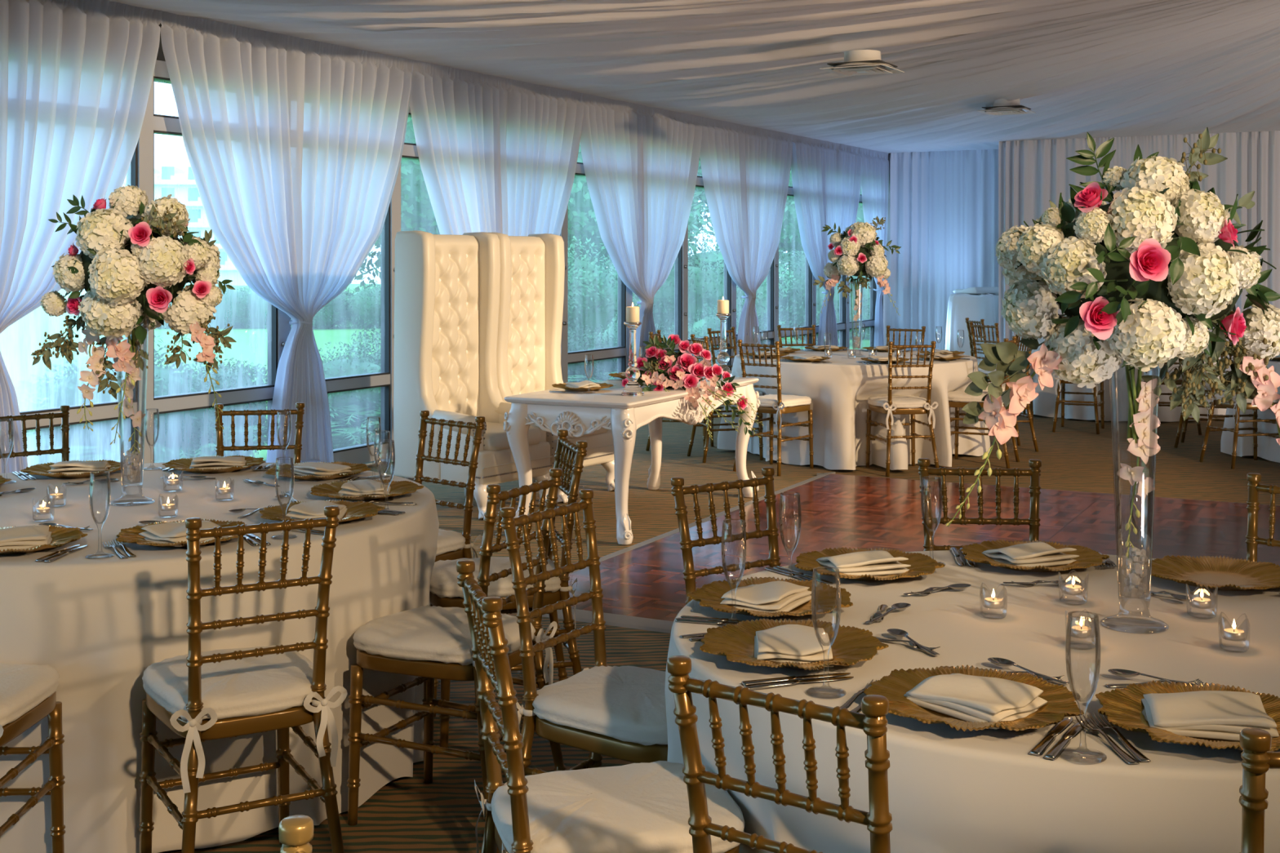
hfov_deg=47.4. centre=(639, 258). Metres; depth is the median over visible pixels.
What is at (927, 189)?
drape
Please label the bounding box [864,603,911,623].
spoon
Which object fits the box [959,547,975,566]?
knife
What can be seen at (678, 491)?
chair
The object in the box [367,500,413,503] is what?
fork
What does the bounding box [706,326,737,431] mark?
chair
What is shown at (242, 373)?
shrub
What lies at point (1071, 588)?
cup
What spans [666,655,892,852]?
chair
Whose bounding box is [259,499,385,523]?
charger plate
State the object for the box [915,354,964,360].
charger plate
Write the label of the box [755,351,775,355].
napkin
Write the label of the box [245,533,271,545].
knife
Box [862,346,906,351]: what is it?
charger plate
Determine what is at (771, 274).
window
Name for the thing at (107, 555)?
champagne flute
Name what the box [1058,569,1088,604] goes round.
votive holder
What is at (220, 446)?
chair
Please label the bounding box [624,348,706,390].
flowers
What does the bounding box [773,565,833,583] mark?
knife
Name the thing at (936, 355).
napkin
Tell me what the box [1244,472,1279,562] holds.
chair
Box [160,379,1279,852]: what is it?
floor
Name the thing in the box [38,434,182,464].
fern
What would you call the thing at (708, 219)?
tree
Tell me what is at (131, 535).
charger plate
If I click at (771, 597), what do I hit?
napkin
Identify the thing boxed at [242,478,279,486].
fork
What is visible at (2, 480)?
charger plate
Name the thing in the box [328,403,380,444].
fern
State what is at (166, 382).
shrub
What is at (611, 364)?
shrub
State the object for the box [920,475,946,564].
champagne flute
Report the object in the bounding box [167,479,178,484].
cup
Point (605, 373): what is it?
fern
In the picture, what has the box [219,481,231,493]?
tealight
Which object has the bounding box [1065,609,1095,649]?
votive holder
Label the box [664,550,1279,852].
tablecloth
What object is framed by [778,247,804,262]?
tree
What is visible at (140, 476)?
vase
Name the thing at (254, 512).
fork
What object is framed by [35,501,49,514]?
tealight
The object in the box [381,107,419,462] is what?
window
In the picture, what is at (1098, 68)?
ceiling
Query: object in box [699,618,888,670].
charger plate
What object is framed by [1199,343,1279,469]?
chair
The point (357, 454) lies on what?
window
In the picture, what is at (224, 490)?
cup
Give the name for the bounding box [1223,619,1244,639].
tealight
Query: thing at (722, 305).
pillar candle
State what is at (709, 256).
bush
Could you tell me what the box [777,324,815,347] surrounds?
chair
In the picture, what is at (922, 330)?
chair
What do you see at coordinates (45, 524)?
spoon
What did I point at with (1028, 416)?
chair
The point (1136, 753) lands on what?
fork
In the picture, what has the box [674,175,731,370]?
window
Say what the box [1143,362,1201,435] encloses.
chair
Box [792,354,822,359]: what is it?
napkin
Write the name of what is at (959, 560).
knife
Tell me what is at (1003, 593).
votive holder
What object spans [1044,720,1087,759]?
knife
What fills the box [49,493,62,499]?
cup
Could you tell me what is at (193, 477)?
spoon
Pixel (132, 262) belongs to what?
floral arrangement
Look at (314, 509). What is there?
napkin
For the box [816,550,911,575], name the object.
napkin
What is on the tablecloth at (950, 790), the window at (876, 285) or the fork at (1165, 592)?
the fork at (1165, 592)
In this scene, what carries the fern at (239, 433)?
on the planting bed
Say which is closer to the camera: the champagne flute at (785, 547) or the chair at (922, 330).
the champagne flute at (785, 547)
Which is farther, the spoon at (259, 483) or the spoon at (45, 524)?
the spoon at (259, 483)
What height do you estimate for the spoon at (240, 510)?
0.010 m
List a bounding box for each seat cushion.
[0,662,59,726]
[142,644,313,720]
[352,604,535,665]
[429,555,560,598]
[435,528,465,555]
[484,422,541,450]
[490,760,744,852]
[532,666,667,746]
[568,427,608,438]
[754,388,762,395]
[756,394,811,407]
[867,395,926,408]
[947,390,988,402]
[977,368,1031,374]
[982,382,1005,391]
[1143,370,1184,380]
[1200,381,1225,391]
[1213,391,1279,403]
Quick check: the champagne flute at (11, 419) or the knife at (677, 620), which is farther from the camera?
the champagne flute at (11, 419)
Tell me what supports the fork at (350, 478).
on the tablecloth at (100, 624)
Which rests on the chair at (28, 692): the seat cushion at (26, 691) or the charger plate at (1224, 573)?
the seat cushion at (26, 691)
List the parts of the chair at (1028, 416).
post, post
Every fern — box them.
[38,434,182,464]
[102,443,232,462]
[154,425,267,457]
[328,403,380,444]
[330,421,378,448]
[568,374,603,382]
[573,371,617,382]
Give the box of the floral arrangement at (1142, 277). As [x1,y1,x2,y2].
[945,127,1279,526]
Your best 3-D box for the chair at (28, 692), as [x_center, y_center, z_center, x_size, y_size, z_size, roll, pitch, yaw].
[-1.579,1.036,3.332,0.403,0.933,0.509,0,0,-2]
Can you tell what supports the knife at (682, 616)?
on the tablecloth at (950, 790)
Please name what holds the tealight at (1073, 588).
in the votive holder at (1084, 584)
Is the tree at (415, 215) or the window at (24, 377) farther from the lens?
the tree at (415, 215)
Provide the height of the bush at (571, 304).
2.112 m
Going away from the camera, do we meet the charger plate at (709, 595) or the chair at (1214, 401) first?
the charger plate at (709, 595)
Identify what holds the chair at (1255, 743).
on the floor
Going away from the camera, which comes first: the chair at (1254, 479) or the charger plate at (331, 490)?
the chair at (1254, 479)
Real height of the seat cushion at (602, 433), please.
0.110 m
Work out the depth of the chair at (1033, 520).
4.13 m
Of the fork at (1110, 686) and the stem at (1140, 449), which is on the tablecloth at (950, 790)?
the fork at (1110, 686)
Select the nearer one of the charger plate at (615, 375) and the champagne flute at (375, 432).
the champagne flute at (375, 432)
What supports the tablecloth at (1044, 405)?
on the floor
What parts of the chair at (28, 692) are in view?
seat, leg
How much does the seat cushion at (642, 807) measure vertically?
0.063 m
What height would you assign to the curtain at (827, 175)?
2.955 m
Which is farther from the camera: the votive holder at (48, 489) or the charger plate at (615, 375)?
the charger plate at (615, 375)
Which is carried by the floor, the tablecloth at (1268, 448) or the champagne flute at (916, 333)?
the tablecloth at (1268, 448)
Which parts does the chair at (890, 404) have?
leg, post, seat, rail, rail, rail, rail, leg, post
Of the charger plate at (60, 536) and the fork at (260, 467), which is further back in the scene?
the fork at (260, 467)
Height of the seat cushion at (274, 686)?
0.063 m
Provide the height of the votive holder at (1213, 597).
0.066 m
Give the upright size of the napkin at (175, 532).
0.039 m
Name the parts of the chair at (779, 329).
post, rail, rail, post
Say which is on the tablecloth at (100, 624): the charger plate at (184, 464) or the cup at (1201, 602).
the charger plate at (184, 464)
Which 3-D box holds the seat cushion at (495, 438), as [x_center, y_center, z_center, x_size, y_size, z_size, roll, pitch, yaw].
[-0.932,1.065,8.769,0.550,0.110,0.470,0,0,37]
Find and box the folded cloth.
[952,286,998,293]
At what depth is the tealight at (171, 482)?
4.69 m
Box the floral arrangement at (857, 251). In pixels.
[813,216,901,314]
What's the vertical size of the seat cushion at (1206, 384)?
0.063 m
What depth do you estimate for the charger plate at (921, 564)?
3.48 m
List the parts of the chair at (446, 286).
panel, backrest, arm, leg, seat, arm, leg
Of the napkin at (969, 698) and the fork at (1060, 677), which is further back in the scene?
the fork at (1060, 677)
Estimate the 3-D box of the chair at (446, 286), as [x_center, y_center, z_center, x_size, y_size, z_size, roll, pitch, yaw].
[-0.994,0.668,8.815,0.745,1.674,0.694,0,0,37]
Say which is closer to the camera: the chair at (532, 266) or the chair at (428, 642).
the chair at (428, 642)
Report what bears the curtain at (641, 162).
hanging from the ceiling
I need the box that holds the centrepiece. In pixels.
[621,333,763,439]
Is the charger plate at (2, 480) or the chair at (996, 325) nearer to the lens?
the charger plate at (2, 480)
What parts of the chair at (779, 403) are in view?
post, rail, rail, rail, rail, leg, post, seat, leg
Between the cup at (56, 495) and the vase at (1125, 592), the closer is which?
the vase at (1125, 592)
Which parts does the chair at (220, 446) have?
post, rail, rail, post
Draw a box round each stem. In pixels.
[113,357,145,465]
[853,288,861,335]
[1120,379,1160,567]
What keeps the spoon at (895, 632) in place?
on the tablecloth at (950, 790)
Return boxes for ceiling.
[109,0,1279,153]
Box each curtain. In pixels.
[0,0,162,473]
[160,11,414,463]
[409,60,583,235]
[579,93,702,359]
[699,116,792,354]
[791,134,864,346]
[861,147,888,346]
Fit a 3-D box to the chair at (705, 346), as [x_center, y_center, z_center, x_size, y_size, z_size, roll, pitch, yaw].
[0.653,1.036,10.972,0.509,0.933,0.403,0,0,-16]
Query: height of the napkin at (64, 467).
0.040 m
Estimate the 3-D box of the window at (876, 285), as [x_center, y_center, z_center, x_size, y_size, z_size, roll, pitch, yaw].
[3.332,0.150,20.430,0.125,2.700,0.310,0,0,28]
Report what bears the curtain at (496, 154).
hanging from the ceiling
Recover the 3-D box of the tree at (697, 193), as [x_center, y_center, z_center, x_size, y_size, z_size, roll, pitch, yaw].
[-1.526,-1.441,30.836,5.500,6.313,6.159,0,0,41]
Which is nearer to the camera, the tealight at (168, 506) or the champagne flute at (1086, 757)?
the champagne flute at (1086, 757)
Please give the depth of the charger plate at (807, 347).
11.82 m
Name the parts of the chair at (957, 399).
leg, seat, post, post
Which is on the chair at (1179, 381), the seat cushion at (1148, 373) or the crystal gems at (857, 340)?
the seat cushion at (1148, 373)
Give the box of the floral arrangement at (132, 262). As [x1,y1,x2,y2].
[31,184,236,444]
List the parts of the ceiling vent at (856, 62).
frame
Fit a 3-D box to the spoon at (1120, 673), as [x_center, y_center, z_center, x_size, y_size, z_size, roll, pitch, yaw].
[0.913,0.739,2.571,0.170,0.010,0.036,0,0,24]
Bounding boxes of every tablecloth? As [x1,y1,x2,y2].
[0,462,439,852]
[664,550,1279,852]
[717,349,990,470]
[1018,336,1226,422]
[1220,352,1279,462]
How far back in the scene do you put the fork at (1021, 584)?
3.34 m
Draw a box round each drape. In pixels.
[889,150,966,351]
[965,148,998,288]
[998,134,1175,342]
[1175,130,1279,373]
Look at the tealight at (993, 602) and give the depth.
3.04 m
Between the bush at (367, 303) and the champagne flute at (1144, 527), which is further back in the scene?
the bush at (367, 303)
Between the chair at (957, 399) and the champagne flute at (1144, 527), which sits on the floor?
the chair at (957, 399)
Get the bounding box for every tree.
[351,116,439,293]
[417,173,702,276]
[430,144,709,266]
[607,196,707,266]
[610,159,709,280]
[691,165,713,235]
[698,164,799,273]
[778,170,864,260]
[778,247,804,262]
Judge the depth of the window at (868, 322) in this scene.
19.84 m
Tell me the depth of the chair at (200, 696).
3.35 m
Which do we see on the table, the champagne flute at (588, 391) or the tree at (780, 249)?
the champagne flute at (588, 391)
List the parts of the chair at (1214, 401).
post, post, seat, leg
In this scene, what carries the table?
on the floor
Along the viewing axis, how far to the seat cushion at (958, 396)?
10.58 m
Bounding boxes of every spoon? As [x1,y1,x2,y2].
[0,488,35,494]
[38,523,93,530]
[62,478,117,484]
[137,520,164,524]
[160,475,206,479]
[228,506,271,513]
[245,479,266,485]
[275,491,290,498]
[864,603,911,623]
[887,628,939,655]
[903,583,971,595]
[987,657,1068,684]
[1003,580,1079,585]
[1107,668,1204,685]
[1151,591,1186,601]
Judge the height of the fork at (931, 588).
0.012 m
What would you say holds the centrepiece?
on the table
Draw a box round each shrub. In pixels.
[36,335,248,461]
[176,356,267,457]
[253,341,380,444]
[349,324,380,365]
[568,324,611,382]
[570,312,668,377]
[655,324,695,355]
[664,301,763,365]
[688,311,788,348]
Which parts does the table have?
leg, leg, leg, leg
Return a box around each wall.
[154,22,791,170]
[883,153,890,346]
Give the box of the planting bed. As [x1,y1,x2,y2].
[263,443,381,464]
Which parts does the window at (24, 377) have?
pane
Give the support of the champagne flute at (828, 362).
on the tablecloth at (839, 391)
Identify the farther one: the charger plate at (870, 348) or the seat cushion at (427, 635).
the charger plate at (870, 348)
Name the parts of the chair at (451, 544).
post, rail, rail, seat, rail, rail, post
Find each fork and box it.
[0,490,22,496]
[67,480,119,484]
[102,540,128,558]
[111,539,136,556]
[165,475,215,479]
[237,505,275,518]
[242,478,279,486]
[252,463,274,470]
[258,462,282,470]
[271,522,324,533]
[280,490,297,502]
[297,528,324,534]
[333,475,379,481]
[341,475,390,480]
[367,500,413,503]
[372,502,417,504]
[680,632,706,638]
[688,636,704,640]
[840,679,876,708]
[850,703,862,712]
[870,604,888,621]
[875,636,940,650]
[911,586,951,595]
[1001,671,1064,681]
[1011,580,1079,586]
[1075,715,1139,764]
[1088,712,1151,761]
[1097,561,1111,567]
[1099,552,1116,567]
[1105,678,1203,688]
[1151,591,1173,595]
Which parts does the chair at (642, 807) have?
rail, post, rail, rail, rail, post, seat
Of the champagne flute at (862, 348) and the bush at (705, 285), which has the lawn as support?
the bush at (705, 285)
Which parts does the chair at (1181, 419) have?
post, post, seat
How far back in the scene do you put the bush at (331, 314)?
35.34 m
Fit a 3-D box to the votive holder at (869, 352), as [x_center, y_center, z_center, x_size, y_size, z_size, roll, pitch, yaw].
[1.760,0.716,11.030,0.057,0.066,0.057,0,0,-38]
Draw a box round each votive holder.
[31,496,54,522]
[46,483,66,506]
[158,493,178,518]
[162,469,182,492]
[215,477,234,501]
[847,349,856,359]
[868,349,876,357]
[894,349,902,357]
[979,582,1007,618]
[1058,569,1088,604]
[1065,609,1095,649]
[1186,582,1217,618]
[1217,612,1249,652]
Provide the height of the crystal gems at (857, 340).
0.102 m
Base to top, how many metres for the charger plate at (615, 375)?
0.032 m
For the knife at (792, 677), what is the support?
on the tablecloth at (950, 790)
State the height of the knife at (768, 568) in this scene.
0.006 m
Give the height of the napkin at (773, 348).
0.039 m
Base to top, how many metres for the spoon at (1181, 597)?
0.010 m
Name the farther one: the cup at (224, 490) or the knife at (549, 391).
the knife at (549, 391)
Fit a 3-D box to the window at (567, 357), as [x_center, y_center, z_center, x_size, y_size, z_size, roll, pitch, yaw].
[-0.443,0.150,13.427,0.125,2.700,1.200,0,0,28]
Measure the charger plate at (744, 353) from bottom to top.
0.032 m
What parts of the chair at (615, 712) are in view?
post, rail, rail, rail, rail, post, seat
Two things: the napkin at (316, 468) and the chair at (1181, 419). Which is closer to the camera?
the napkin at (316, 468)
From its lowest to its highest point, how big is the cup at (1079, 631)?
0.015 m
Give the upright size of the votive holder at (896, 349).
0.066 m
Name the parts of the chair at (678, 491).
post, rail, rail, rail, post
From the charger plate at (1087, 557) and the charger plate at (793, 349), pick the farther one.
the charger plate at (793, 349)
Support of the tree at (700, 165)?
on the lawn
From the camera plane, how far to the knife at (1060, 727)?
2.27 m
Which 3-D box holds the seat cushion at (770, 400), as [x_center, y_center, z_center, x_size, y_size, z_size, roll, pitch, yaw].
[0.984,1.011,10.406,0.391,0.063,0.440,0,0,38]
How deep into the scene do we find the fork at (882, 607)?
3.04 m
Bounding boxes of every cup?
[35,506,49,514]
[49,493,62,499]
[161,503,175,510]
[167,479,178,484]
[219,487,231,493]
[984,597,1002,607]
[1065,584,1081,594]
[1071,625,1089,636]
[1193,597,1210,608]
[1223,628,1244,639]
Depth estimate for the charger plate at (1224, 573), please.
3.43 m
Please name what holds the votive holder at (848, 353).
on the tablecloth at (839, 391)
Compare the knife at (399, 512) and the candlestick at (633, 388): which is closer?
the knife at (399, 512)
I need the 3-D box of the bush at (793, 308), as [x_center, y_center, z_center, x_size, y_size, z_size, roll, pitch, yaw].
[3.554,0.853,28.757,3.094,2.388,2.970,0,0,-42]
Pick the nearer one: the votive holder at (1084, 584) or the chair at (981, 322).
the votive holder at (1084, 584)
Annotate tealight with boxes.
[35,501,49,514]
[49,487,62,499]
[161,497,175,510]
[167,474,178,484]
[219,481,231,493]
[984,590,1002,607]
[1065,577,1081,594]
[1071,616,1089,636]
[1193,589,1210,608]
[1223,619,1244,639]
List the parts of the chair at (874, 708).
post, rail, rail, rail, post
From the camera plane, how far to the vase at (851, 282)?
11.19 m
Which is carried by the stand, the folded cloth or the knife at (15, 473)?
the folded cloth
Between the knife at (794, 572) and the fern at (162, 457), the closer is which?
the knife at (794, 572)
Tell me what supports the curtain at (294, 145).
hanging from the ceiling
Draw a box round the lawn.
[20,284,870,463]
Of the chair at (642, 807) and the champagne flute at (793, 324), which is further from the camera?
the champagne flute at (793, 324)
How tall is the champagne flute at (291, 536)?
0.214 m
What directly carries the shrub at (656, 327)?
on the lawn
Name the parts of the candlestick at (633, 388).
drip plate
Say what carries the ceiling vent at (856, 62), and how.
in the ceiling
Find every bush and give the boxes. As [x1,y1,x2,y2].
[154,282,216,328]
[208,283,267,328]
[242,293,292,328]
[290,287,360,328]
[337,280,380,328]
[568,231,640,346]
[568,259,589,347]
[634,253,767,333]
[673,226,796,344]
[766,248,870,345]
[837,275,870,340]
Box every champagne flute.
[0,417,16,484]
[85,470,114,559]
[143,408,162,470]
[271,457,297,539]
[276,410,291,465]
[365,416,383,479]
[373,430,393,501]
[377,439,395,514]
[582,354,595,393]
[717,518,746,626]
[752,326,759,351]
[760,330,768,359]
[778,491,801,579]
[793,324,799,341]
[806,566,846,698]
[822,333,831,363]
[857,324,865,350]
[915,333,923,363]
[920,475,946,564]
[935,326,942,345]
[957,329,964,358]
[1060,610,1106,764]
[1129,476,1148,536]
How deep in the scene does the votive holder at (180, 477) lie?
4.70 m
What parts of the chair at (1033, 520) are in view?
post, rail, rail, rail, post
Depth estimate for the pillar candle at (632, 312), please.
8.00 m
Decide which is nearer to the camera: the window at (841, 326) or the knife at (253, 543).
the knife at (253, 543)
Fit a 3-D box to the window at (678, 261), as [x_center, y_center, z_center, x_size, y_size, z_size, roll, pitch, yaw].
[0.126,0.150,14.484,0.125,2.700,1.200,0,0,28]
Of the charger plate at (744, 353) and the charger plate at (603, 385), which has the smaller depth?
the charger plate at (603, 385)
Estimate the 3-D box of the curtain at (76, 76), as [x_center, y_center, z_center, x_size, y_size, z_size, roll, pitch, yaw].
[-3.438,0.000,7.624,0.167,2.960,2.470,0,0,29]
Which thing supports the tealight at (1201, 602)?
in the votive holder at (1213, 597)
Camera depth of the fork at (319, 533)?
3.97 m
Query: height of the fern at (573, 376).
0.440 m
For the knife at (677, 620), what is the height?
0.006 m
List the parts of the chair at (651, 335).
post, post, leg, leg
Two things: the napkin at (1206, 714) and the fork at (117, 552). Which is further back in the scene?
the fork at (117, 552)
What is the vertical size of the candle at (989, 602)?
0.015 m
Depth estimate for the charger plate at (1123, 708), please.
2.36 m
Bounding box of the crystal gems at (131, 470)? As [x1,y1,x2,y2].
[124,450,139,482]
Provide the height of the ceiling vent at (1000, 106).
0.151 m
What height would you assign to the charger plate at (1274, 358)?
0.032 m
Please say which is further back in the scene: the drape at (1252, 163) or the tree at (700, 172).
the tree at (700, 172)
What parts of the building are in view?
railing, railing, railing, railing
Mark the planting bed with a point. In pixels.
(361, 443)
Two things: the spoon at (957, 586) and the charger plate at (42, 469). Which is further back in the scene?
the charger plate at (42, 469)
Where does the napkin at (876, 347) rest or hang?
on the charger plate at (870, 348)
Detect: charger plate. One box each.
[0,475,11,484]
[0,524,87,555]
[20,459,128,478]
[115,518,247,547]
[161,455,265,473]
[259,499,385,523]
[265,461,371,480]
[310,479,423,501]
[551,382,613,391]
[608,372,626,379]
[687,577,853,617]
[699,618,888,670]
[742,352,789,358]
[756,347,800,353]
[782,355,830,362]
[794,546,945,581]
[804,346,847,351]
[860,357,910,363]
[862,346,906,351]
[863,664,1084,731]
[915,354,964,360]
[919,350,964,355]
[960,539,1109,572]
[1094,680,1279,751]
[1143,555,1279,591]
[1269,357,1279,360]
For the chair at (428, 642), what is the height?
0.933 m
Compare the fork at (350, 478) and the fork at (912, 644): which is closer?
the fork at (912, 644)
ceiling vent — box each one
[819,49,904,75]
[977,98,1035,115]
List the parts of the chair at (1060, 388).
post, leg, seat, post, leg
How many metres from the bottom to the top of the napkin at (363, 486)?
0.039 m
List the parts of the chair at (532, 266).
backrest, arm, leg, seat, leg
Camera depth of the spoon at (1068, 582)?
3.33 m
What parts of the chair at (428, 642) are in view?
leg, leg, seat, post, rail, rail, rail, rail, post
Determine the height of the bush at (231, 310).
1.399 m
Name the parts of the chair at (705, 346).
post, rail, post, leg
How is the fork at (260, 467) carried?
on the tablecloth at (100, 624)
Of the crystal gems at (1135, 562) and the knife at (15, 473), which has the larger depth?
the knife at (15, 473)
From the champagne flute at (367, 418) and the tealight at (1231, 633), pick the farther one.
the champagne flute at (367, 418)
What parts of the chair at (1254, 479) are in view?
post, rail, rail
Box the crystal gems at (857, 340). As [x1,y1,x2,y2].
[853,336,859,349]
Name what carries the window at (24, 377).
in the wall at (160, 56)
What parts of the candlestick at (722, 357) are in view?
drip plate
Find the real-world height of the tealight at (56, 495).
0.038 m
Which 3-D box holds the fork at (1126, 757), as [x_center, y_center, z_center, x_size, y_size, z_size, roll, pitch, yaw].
[0.723,0.743,2.259,0.025,0.012,0.200,0,0,-5]
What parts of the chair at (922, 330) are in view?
post, rail, post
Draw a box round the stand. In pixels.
[945,293,998,360]
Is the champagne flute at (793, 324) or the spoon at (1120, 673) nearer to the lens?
the spoon at (1120, 673)
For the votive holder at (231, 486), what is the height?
0.066 m
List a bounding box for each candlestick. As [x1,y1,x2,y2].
[621,321,644,395]
[715,313,733,377]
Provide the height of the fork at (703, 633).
0.012 m
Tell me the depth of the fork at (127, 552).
3.73 m
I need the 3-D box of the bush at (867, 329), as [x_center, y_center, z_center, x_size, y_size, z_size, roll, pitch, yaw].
[5.351,0.691,31.324,3.186,2.412,2.812,0,0,24]
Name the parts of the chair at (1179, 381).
seat, post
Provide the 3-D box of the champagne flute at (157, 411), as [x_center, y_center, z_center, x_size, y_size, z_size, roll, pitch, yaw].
[-1.740,0.642,5.200,0.069,0.214,0.069,0,0,0]
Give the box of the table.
[502,376,759,545]
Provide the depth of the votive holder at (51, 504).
4.17 m
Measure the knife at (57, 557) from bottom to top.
0.006 m
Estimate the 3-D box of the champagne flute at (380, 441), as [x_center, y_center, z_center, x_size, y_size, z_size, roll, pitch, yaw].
[-0.748,0.642,4.303,0.069,0.214,0.069,0,0,0]
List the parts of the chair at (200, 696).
leg, post, seat, rail, rail, rail, rail, leg, post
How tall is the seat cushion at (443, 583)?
0.063 m
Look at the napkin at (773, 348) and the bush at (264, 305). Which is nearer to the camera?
the napkin at (773, 348)
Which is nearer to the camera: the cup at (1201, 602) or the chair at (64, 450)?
the cup at (1201, 602)
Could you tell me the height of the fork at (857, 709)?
0.012 m
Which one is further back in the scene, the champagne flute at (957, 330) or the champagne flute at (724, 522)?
the champagne flute at (957, 330)
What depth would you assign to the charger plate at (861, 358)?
10.45 m
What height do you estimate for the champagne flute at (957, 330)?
0.214 m
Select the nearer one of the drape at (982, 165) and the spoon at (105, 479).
the spoon at (105, 479)
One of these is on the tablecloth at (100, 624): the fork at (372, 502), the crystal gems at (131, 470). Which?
the fork at (372, 502)
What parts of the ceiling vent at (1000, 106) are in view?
frame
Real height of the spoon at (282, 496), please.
0.010 m
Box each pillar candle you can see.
[626,303,639,322]
[717,297,728,313]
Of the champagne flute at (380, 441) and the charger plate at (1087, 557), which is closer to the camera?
the charger plate at (1087, 557)
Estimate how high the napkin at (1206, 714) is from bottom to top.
0.040 m
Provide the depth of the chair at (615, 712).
3.32 m
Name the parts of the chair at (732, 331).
post, rail, rail, post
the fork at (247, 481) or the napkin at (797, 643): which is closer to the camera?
the napkin at (797, 643)
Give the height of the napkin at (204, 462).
0.040 m
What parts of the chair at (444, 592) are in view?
leg, leg, seat, post, rail, rail, rail, post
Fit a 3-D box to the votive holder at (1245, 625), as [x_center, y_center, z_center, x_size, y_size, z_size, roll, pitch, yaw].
[1.139,0.716,2.796,0.057,0.066,0.057,0,0,17]
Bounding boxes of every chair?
[0,404,70,461]
[0,662,65,852]
[138,505,347,852]
[213,402,304,463]
[278,814,313,852]
[346,468,566,852]
[393,230,551,519]
[413,410,484,561]
[429,429,587,748]
[456,560,744,852]
[490,231,614,502]
[500,488,667,776]
[645,329,714,451]
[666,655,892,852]
[671,466,781,604]
[687,333,763,462]
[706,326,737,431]
[733,339,813,475]
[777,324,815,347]
[866,341,939,476]
[885,325,925,351]
[917,457,1041,551]
[947,336,1019,468]
[965,317,1026,414]
[968,321,1033,423]
[982,333,1039,452]
[1052,373,1104,434]
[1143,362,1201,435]
[1173,368,1226,448]
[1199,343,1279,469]
[1239,728,1279,852]
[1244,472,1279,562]
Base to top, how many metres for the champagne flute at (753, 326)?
0.214 m
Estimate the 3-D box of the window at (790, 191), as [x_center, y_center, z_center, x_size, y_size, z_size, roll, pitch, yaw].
[1.835,0.150,17.653,0.125,2.700,1.200,0,0,28]
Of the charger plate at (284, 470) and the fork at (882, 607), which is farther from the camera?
the charger plate at (284, 470)
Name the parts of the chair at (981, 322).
post, rail, post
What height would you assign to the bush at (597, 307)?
2.322 m
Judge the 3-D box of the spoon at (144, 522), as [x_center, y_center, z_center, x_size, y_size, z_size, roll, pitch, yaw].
[-1.319,0.739,4.093,0.170,0.010,0.036,0,0,-14]
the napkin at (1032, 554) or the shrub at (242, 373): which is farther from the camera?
the shrub at (242, 373)
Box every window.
[0,142,137,466]
[137,59,277,463]
[277,203,390,463]
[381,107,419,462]
[560,162,626,382]
[625,244,682,369]
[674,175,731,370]
[730,258,773,369]
[773,168,812,349]
[811,273,845,346]
[839,194,875,349]
[875,284,883,310]
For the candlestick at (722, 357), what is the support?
on the table
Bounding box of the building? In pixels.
[123,166,247,285]
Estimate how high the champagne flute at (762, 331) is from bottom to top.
0.214 m
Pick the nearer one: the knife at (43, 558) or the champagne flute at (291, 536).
the knife at (43, 558)
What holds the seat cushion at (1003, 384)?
on the chair at (1028, 416)
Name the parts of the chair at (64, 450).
rail, rail, post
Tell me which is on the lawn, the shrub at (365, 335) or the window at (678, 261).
the shrub at (365, 335)
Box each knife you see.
[11,471,27,479]
[18,471,36,479]
[35,544,79,561]
[44,545,88,562]
[243,534,260,546]
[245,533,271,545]
[377,511,399,515]
[381,510,405,514]
[549,391,582,393]
[675,617,737,624]
[680,615,745,622]
[741,672,850,685]
[743,676,853,690]
[764,566,810,581]
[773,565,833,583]
[949,546,964,565]
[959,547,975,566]
[1028,716,1073,755]
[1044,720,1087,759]
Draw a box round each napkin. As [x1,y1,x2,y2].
[0,524,52,550]
[47,461,111,474]
[138,520,219,546]
[189,456,246,469]
[286,500,346,519]
[290,462,354,479]
[338,479,391,497]
[564,380,600,390]
[720,581,811,616]
[754,624,833,666]
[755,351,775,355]
[768,346,791,351]
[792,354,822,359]
[812,345,839,348]
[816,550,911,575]
[867,355,899,362]
[873,346,897,349]
[903,673,1047,729]
[926,352,952,358]
[928,348,952,353]
[982,542,1079,567]
[1141,690,1279,741]
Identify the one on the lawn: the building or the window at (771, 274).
the building
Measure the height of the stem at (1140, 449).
0.390 m
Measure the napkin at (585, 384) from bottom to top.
0.039 m
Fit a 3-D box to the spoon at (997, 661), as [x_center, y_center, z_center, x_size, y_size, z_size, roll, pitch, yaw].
[0.696,0.739,2.620,0.036,0.010,0.170,0,0,-39]
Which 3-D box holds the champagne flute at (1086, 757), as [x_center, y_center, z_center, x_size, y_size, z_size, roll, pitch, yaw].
[0.667,0.642,2.196,0.069,0.214,0.069,0,0,0]
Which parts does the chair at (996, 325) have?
post, rail, rail, post, leg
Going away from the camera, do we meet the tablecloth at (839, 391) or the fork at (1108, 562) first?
the fork at (1108, 562)
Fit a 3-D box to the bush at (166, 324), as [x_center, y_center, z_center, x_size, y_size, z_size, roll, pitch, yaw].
[-11.240,1.184,35.991,1.979,1.361,2.242,0,0,-2]
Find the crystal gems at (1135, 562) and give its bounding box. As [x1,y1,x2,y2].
[1125,546,1145,590]
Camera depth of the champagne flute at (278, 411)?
5.13 m
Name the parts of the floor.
edge trim, edge trim, edge trim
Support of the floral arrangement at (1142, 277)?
in the vase at (1125, 592)
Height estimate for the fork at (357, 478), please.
0.012 m
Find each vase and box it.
[110,316,155,506]
[848,281,865,356]
[1100,355,1168,633]

